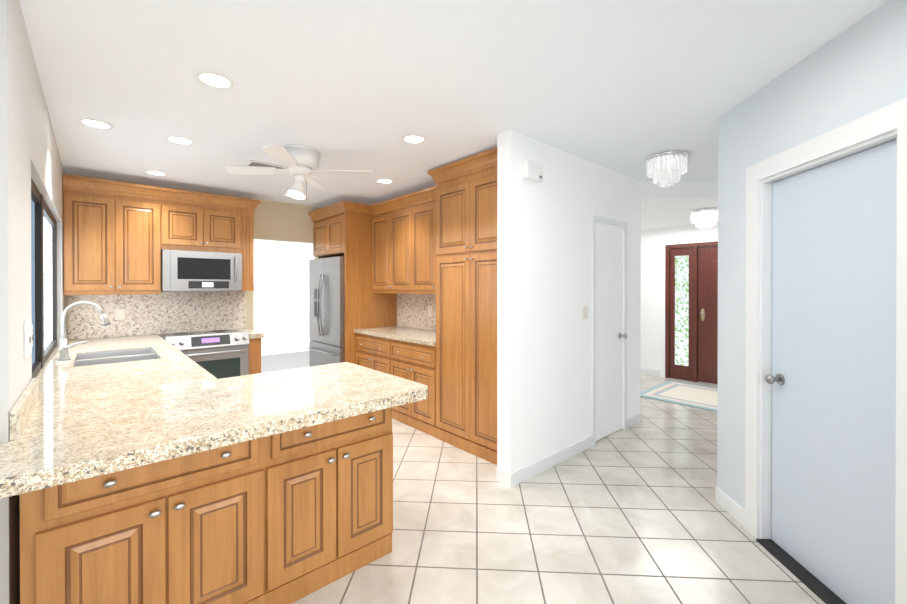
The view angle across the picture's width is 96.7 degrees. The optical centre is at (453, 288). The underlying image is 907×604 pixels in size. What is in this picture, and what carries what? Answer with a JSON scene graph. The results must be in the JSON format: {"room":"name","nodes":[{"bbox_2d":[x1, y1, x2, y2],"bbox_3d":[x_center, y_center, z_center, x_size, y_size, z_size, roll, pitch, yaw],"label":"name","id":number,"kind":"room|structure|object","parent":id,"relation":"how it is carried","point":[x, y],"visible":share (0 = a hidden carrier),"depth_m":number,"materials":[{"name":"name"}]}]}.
{"room":"kitchen","nodes":[
{"label":"kitchen","id":0,"kind":"room"},
{"bbox_2d":[0,0,64,603],"bbox_3d":[-2.743,0.146,2.600,0.200,2.560,3.500,0,0,-42],"label":"wall","id":1,"kind":"structure","parent":0,"point":[28,148],"depth_m":1.52,"materials":[{"name":"white paint"}]},
{"bbox_2d":[24,317,33,358],"bbox_3d":[-1.824,0.209,1.735,0.017,0.160,0.185,0,0,-42],"label":"light switch","id":2,"kind":"object","parent":1,"relation":"attached to","point":[28,336],"visible":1,"depth_m":1.69,"materials":[{"name":"white plastic"}]},
{"bbox_2d":[9,331,67,438],"bbox_3d":[-2.650,0.462,2.668,0.022,0.099,3.474,0,0,-42],"label":"backsplash","id":3,"kind":"structure","parent":1,"relation":"attached to","point":[19,415],"depth_m":1.50,"materials":[{"name":"beige stone"}]},
{"bbox_2d":[31,178,56,377],"bbox_3d":[-2.806,-0.046,2.731,0.060,1.111,2.414,0,0,-42],"label":"window","id":4,"kind":"structure","parent":1,"relation":"in","point":[44,270],"depth_m":2.59,"materials":[{"name":"white glass"}]},
{"bbox_2d":[64,173,328,329],"bbox_3d":[-2.686,0.137,5.076,3.580,2.560,0.120,0,0,-42],"label":"wall","id":5,"kind":"structure","parent":0,"point":[278,221],"depth_m":5.30,"materials":[{"name":"beige paint"}]},
{"bbox_2d":[62,174,161,293],"bbox_3d":[-3.437,-0.507,4.087,0.737,1.075,0.348,0,0,-42],"label":"upper cabinet","id":6,"kind":"object","parent":5,"relation":"attached to","point":[118,237],"depth_m":3.93,"materials":[{"name":"brown wood"}]},
{"bbox_2d":[115,309,123,319],"bbox_3d":[-3.503,0.272,4.231,0.075,0.115,0.008,0,0,-42],"label":"electrical outlet","id":7,"kind":"object","parent":5,"relation":"attached to","point":[119,314],"visible":1,"depth_m":4.23,"materials":[{"name":"white plastic"}]},
{"bbox_2d":[162,188,241,252],"bbox_3d":[-2.879,-0.729,4.584,0.760,0.635,0.348,0,0,-42],"label":"upper cabinet","id":8,"kind":"object","parent":5,"relation":"attached to","point":[191,221],"depth_m":4.44,"materials":[{"name":"brown wood"}]},
{"bbox_2d":[161,249,241,291],"bbox_3d":[-2.845,-0.186,4.549,0.750,0.440,0.446,0,0,-42],"label":"over-the-range microwave","id":9,"kind":"object","parent":8,"relation":"attached to","point":[191,271],"visible":0.96,"depth_m":4.39,"materials":[{"name":"silver metal"}]},
{"bbox_2d":[254,239,314,355],"bbox_3d":[-4.052,0.125,8.292,4.600,2.560,0.100,0,0,-42],"label":"wall","id":10,"kind":"structure","parent":0,"point":[281,295],"depth_m":8.59,"materials":[{"name":"white paint"}]},
{"bbox_2d":[19,0,887,207],"bbox_3d":[-0.763,-1.185,5.499,14.000,0.080,10.600,0,0,-42],"label":"ceiling","id":11,"kind":"structure","parent":0,"point":[626,87],"depth_m":2.18,"materials":[{"name":"white paint"}]},
{"bbox_2d":[76,118,114,129],"bbox_3d":[-2.457,-1.129,2.771,0.200,0.006,0.200,0,0,-42],"label":"recessed light","id":12,"kind":"object","parent":11,"relation":"in","point":[94,123],"visible":1,"depth_m":2.76,"materials":[{"name":"white"}]},
{"bbox_2d":[143,170,167,175],"bbox_3d":[-2.933,-1.133,3.967,0.200,0.006,0.200,0,0,-42],"label":"recessed light","id":13,"kind":"object","parent":11,"relation":"in","point":[156,173],"visible":0.92,"depth_m":3.97,"materials":[{"name":"white"}]},
{"bbox_2d":[164,136,194,144],"bbox_3d":[-2.092,-1.130,3.083,0.200,0.006,0.200,0,0,-42],"label":"recessed light","id":14,"kind":"object","parent":11,"relation":"in","point":[179,140],"visible":1,"depth_m":3.08,"materials":[{"name":"white"}]},
{"bbox_2d":[193,71,235,89],"bbox_3d":[-1.293,-1.127,2.187,0.200,0.006,0.200,0,0,-42],"label":"recessed light","id":15,"kind":"object","parent":11,"relation":"in","point":[215,80],"visible":1,"depth_m":2.18,"materials":[{"name":"white"}]},
{"bbox_2d":[244,159,283,168],"bbox_3d":[-1.729,-1.130,3.727,0.340,0.015,0.180,0,0,-42],"label":"ceiling vent","id":16,"kind":"object","parent":11,"relation":"in","point":[249,162],"visible":0.54,"depth_m":3.66,"materials":[{"name":"white"}]},
{"bbox_2d":[225,144,372,199],"bbox_3d":[-1.270,-0.936,3.333,0.898,0.399,0.898,0,0,43],"label":"fan","id":17,"kind":"object","parent":11,"relation":"hanging from","point":[299,163],"visible":1,"depth_m":3.27,"materials":[{"name":"white plastic"}]},
{"bbox_2d":[376,179,393,183],"bbox_3d":[-0.727,-1.134,4.272,0.200,0.006,0.200,0,0,-42],"label":"recessed light","id":18,"kind":"object","parent":11,"relation":"in","point":[385,181],"visible":0.98,"depth_m":4.28,"materials":[{"name":"white"}]},
{"bbox_2d":[401,134,426,143],"bbox_3d":[-0.301,-1.130,3.058,0.200,0.006,0.200,0,0,-42],"label":"recessed light","id":19,"kind":"object","parent":11,"relation":"in","point":[414,139],"visible":1,"depth_m":3.06,"materials":[{"name":"white"}]},
{"bbox_2d":[646,151,687,186],"bbox_3d":[1.841,-1.012,3.480,0.320,0.249,0.320,0,0,-42],"label":"chandelier","id":20,"kind":"object","parent":11,"relation":"hanging from","point":[669,168],"visible":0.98,"depth_m":3.39,"materials":[{"name":"clear glass"}]},
{"bbox_2d":[292,374,824,603],"bbox_3d":[0.035,1.448,4.613,14.000,0.060,13.000,0,0,-42],"label":"floor","id":21,"kind":"structure","parent":0,"point":[637,513],"depth_m":2.36,"materials":[{"name":"tile"}]},
{"bbox_2d":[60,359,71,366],"bbox_3d":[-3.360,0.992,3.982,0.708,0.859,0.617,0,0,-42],"label":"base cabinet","id":22,"kind":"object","parent":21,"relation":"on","point":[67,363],"depth_m":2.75,"materials":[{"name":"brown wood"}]},
{"bbox_2d":[40,335,215,402],"bbox_3d":[-2.583,0.537,3.131,0.738,0.056,2.917,0,0,-42],"label":"countertop","id":23,"kind":"structure","parent":22,"relation":"on","point":[173,366],"depth_m":2.49,"materials":[{"name":"beige stone"}]},
{"bbox_2d":[58,301,110,360],"bbox_3d":[-2.693,0.301,2.946,0.286,0.416,0.095,0,0,-42],"label":"faucet","id":24,"kind":"object","parent":23,"relation":"on","point":[64,347],"visible":1,"depth_m":2.88,"materials":[{"name":"grey metal"}]},
{"bbox_2d":[72,347,159,366],"bbox_3d":[-2.568,0.617,3.080,0.475,0.191,0.780,0,0,-42],"label":"sink","id":25,"kind":"object","parent":23,"relation":"in","point":[85,357],"depth_m":3.22,"materials":[{"name":"silver metal"}]},
{"bbox_2d":[20,439,271,603],"bbox_3d":[-1.321,1.000,1.768,0.729,0.859,0.721,0,0,-42],"label":"base cabinet","id":26,"kind":"object","parent":21,"relation":"on","point":[193,529],"depth_m":1.49,"materials":[{"name":"brown wood"}]},
{"bbox_2d":[0,363,427,498],"bbox_3d":[-1.076,0.542,1.878,1.745,0.056,0.960,0,0,-42],"label":"countertop","id":27,"kind":"structure","parent":26,"relation":"on","point":[65,441],"depth_m":1.63,"materials":[{"name":"beige stone"}]},
{"bbox_2d":[158,329,249,378],"bbox_3d":[-2.741,0.939,4.438,0.756,0.920,0.704,0,0,-42],"label":"range","id":28,"kind":"object","parent":21,"relation":"on","point":[218,354],"visible":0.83,"depth_m":4.29,"materials":[{"name":"silver metal"}]},
{"bbox_2d":[261,351,308,372],"bbox_3d":[-2.914,1.403,7.020,4.400,0.012,3.320,0,0,-42],"label":"floor carpet","id":29,"kind":"object","parent":21,"relation":"on","point":[280,362],"visible":0.14,"depth_m":7.70,"materials":[{"name":"grey carpet"}]},
{"bbox_2d":[307,256,344,366],"bbox_3d":[-1.421,0.503,5.484,0.871,1.795,0.932,0,0,-42],"label":"fridge","id":30,"kind":"object","parent":21,"relation":"on","point":[326,310],"visible":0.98,"depth_m":5.17,"materials":[{"name":"silver metal"}]},
{"bbox_2d":[272,407,392,603],"bbox_3d":[-0.805,0.998,2.228,0.655,0.859,0.721,0,0,-42],"label":"base cabinet","id":31,"kind":"object","parent":21,"relation":"on","point":[332,483],"depth_m":1.94,"materials":[{"name":"brown wood"}]},
{"bbox_2d":[313,213,396,363],"bbox_3d":[-1.367,0.245,5.512,0.786,2.340,0.976,0,0,-42],"label":"surround","id":32,"kind":"object","parent":21,"relation":"on","point":[348,236],"visible":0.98,"depth_m":5.06,"materials":[{"name":"brown wood"}]},
{"bbox_2d":[356,333,389,373],"bbox_3d":[-0.721,0.980,4.909,0.627,0.874,0.782,0,0,-42],"label":"base cabinet","id":33,"kind":"object","parent":21,"relation":"on","point":[373,353],"depth_m":4.67,"materials":[{"name":"brown wood"}]},
{"bbox_2d":[390,341,436,437],"bbox_3d":[-0.201,0.982,4.326,0.627,0.874,0.782,0,0,-42],"label":"base cabinet","id":34,"kind":"object","parent":21,"relation":"on","point":[405,348],"depth_m":4.05,"materials":[{"name":"brown wood"}]},
{"bbox_2d":[354,325,435,344],"bbox_3d":[-0.468,0.524,4.609,0.647,0.040,1.564,0,0,-42],"label":"countertop","id":35,"kind":"structure","parent":34,"relation":"on","point":[399,332],"depth_m":4.52,"materials":[{"name":"beige stone"}]},
{"bbox_2d":[427,147,496,464],"bbox_3d":[0.337,0.154,3.685,0.673,2.535,1.011,0,0,-42],"label":"pantry","id":36,"kind":"object","parent":21,"relation":"on","point":[466,306],"visible":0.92,"depth_m":3.49,"materials":[{"name":"brown wood"}]},
{"bbox_2d":[640,380,717,411],"bbox_3d":[3.380,1.410,5.136,1.210,0.011,1.630,0,0,-42],"label":"rug","id":37,"kind":"object","parent":21,"relation":"on","point":[693,395],"visible":0.29,"depth_m":5.34,"materials":[{"name":"beige fabric"}]},
{"bbox_2d":[497,130,640,472],"bbox_3d":[1.163,0.142,3.651,2.130,2.560,0.130,0,0,-42],"label":"wall","id":38,"kind":"structure","parent":0,"point":[544,328],"depth_m":3.22,"materials":[{"name":"white paint"}]},
{"bbox_2d":[522,160,542,181],"bbox_3d":[0.597,-0.878,3.020,0.190,0.125,0.052,0,0,-42],"label":"door chime","id":39,"kind":"object","parent":38,"relation":"attached to","point":[532,171],"visible":1,"depth_m":2.98,"materials":[{"name":"white plastic"}]},
{"bbox_2d":[508,435,592,487],"bbox_3d":[0.829,1.376,3.263,1.132,0.095,0.012,0,0,-42],"label":"baseboard","id":40,"kind":"structure","parent":38,"relation":"attached to","point":[514,478],"depth_m":3.18,"materials":[{"name":"white"}]},
{"bbox_2d":[583,306,587,319],"bbox_3d":[1.164,0.215,3.557,0.075,0.115,0.012,0,0,-42],"label":"light switch","id":41,"kind":"object","parent":38,"relation":"attached to","point":[585,312],"visible":1,"depth_m":3.55,"materials":[{"name":"white plastic"}]},
{"bbox_2d":[592,215,626,445],"bbox_3d":[1.505,0.378,3.861,0.670,2.085,0.012,0,0,-42],"label":"door frame","id":42,"kind":"structure","parent":38,"relation":"attached to","point":[595,218],"depth_m":3.66,"materials":[{"name":"white wood"}]},
{"bbox_2d":[596,222,626,440],"bbox_3d":[1.507,0.397,3.860,0.572,2.024,0.110,0,0,-42],"label":"closet door","id":43,"kind":"structure","parent":38,"relation":"in","point":[610,335],"depth_m":3.88,"materials":[{"name":"white wood"}]},
{"bbox_2d":[627,412,641,427],"bbox_3d":[1.882,1.372,4.201,0.330,0.095,0.012,0,0,-42],"label":"baseboard","id":44,"kind":"structure","parent":38,"relation":"attached to","point":[637,418],"depth_m":4.19,"materials":[{"name":"white wood"}]},
{"bbox_2d":[641,222,717,376],"bbox_3d":[4.151,0.135,5.597,0.140,2.560,9.000,0,0,-42],"label":"wall","id":45,"kind":"structure","parent":0,"point":[654,241],"depth_m":6.49,"materials":[{"name":"white paint"}]},
{"bbox_2d":[640,368,659,376],"bbox_3d":[2.800,1.362,7.003,0.012,0.095,1.510,0,0,-42],"label":"baseboard","id":46,"kind":"structure","parent":45,"relation":"attached to","point":[642,371],"depth_m":6.55,"materials":[{"name":"white wood"}]},
{"bbox_2d":[665,241,717,383],"bbox_3d":[3.862,0.366,5.903,0.145,2.096,1.392,0,0,-42],"label":"door unit","id":47,"kind":"structure","parent":45,"relation":"in","point":[691,311],"depth_m":6.12,"materials":[{"name":"brown wood"}]},
{"bbox_2d":[641,181,717,228],"bbox_3d":[2.947,-1.055,5.039,2.385,0.174,4.605,0,0,-42],"label":"ceiling","id":48,"kind":"structure","parent":0,"point":[675,204],"depth_m":4.48,"materials":[{"name":"white paint"}]},
{"bbox_2d":[691,207,717,230],"bbox_3d":[3.094,-0.842,4.946,0.320,0.249,0.320,0,0,-42],"label":"chandelier","id":49,"kind":"object","parent":48,"relation":"hanging from","point":[702,218],"visible":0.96,"depth_m":4.87,"materials":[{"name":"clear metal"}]},
{"bbox_2d":[717,0,906,509],"bbox_3d":[2.516,0.149,1.601,4.752,2.560,2.630,0,0,-42],"label":"wall","id":50,"kind":"structure","parent":0,"point":[856,70],"depth_m":2.22,"materials":[{"name":"white paint"}]},
{"bbox_2d":[745,97,906,603],"bbox_3d":[1.738,0.358,1.896,0.704,2.140,0.660,0,0,-42],"label":"door frame","id":51,"kind":"structure","parent":50,"relation":"attached to","point":[884,125],"depth_m":2.15,"materials":[{"name":"white wood"}]},
{"bbox_2d":[765,139,896,603],"bbox_3d":[1.784,0.412,1.915,0.533,2.009,0.549,0,0,-42],"label":"door","id":52,"kind":"structure","parent":50,"relation":"in","point":[831,379],"depth_m":1.85,"materials":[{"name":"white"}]},
{"bbox_3d":[-0.190,0.137,4.876,0.120,2.560,3.500,0,0,-42],"label":"wall","id":53,"kind":"structure","parent":0,"visible":0},
{"bbox_2d":[368,194,407,293],"bbox_3d":[-0.608,-0.511,4.949,0.398,1.076,0.864,0,0,-42],"label":"upper cabinet","id":54,"kind":"object","parent":53,"relation":"attached to","point":[404,255],"depth_m":4.82,"materials":[{"name":"brown wood"}]},
{"bbox_2d":[408,187,431,293],"bbox_3d":[-0.177,-0.509,4.467,0.398,1.076,0.430,0,0,-42],"label":"upper cabinet","id":55,"kind":"object","parent":53,"relation":"attached to","point":[419,202],"depth_m":4.37,"materials":[{"name":"brown wood"}]},
{"bbox_2d":[428,306,431,315],"bbox_3d":[-0.287,0.270,4.854,0.008,0.115,0.075,0,0,-42],"label":"electrical outlet","id":56,"kind":"object","parent":53,"relation":"attached to","point":[429,310],"visible":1,"depth_m":4.84,"materials":[{"name":"white plastic"}]},
{"bbox_2d":[432,186,436,293],"bbox_3d":[0.056,-0.508,4.205,0.398,1.076,0.270,0,0,-42],"label":"upper cabinet","id":57,"kind":"object","parent":53,"relation":"attached to","point":[434,188],"depth_m":4.19,"materials":[{"name":"brown wood"}]}
]}

